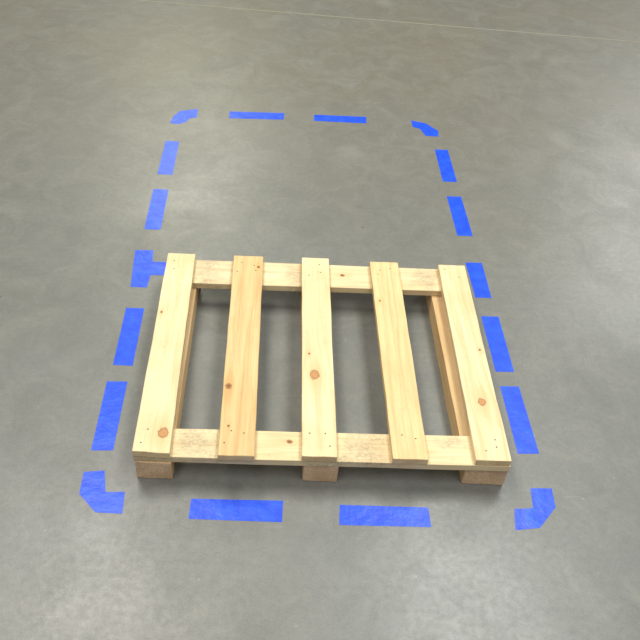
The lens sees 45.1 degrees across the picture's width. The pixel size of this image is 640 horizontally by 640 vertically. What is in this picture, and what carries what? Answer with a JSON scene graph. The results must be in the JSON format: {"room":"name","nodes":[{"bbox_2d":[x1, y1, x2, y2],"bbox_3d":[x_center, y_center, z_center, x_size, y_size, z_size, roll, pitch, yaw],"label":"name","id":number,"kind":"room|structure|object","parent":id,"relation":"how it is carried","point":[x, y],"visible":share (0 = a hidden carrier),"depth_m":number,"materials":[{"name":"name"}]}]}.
{"room":"warehouse","nodes":[
{"label":"warehouse","id":0,"kind":"room"},
{"bbox_2d":[0,0,639,639],"bbox_3d":[-0.342,-3.208,6.548,28.000,0.001,30.000,2,42,-4],"label":"floor","id":1,"kind":"structure","parent":0,"point":[540,133],"depth_m":3.27,"materials":[{"name":"concrete"}]},
{"bbox_2d":[79,109,554,529],"bbox_3d":[-0.033,-0.258,3.352,1.529,0.001,2.657,2,42,-4],"label":"tape","id":2,"kind":"object","parent":1,"relation":"on","point":[92,490],"depth_m":2.72,"materials":[{"name":"blue plastic"}]},
{"bbox_2d":[132,253,510,484],"bbox_3d":[0.000,0.138,2.820,1.210,0.137,1.010,2,42,-4],"label":"wooden pallet","id":3,"kind":"object","parent":1,"relation":"on","point":[477,447],"visible":1,"depth_m":2.66,"materials":[{"name":"brown wood"}]},
{"bbox_2d":[138,0,637,41],"bbox_3d":[0.562,-2.095,5.419,24.000,0.001,0.010,4,42,-1],"label":"joint","id":4,"kind":"object","parent":1,"relation":"on","point":[138,0],"visible":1,"depth_m":5.42,"materials":[{"name":"grey concrete"}]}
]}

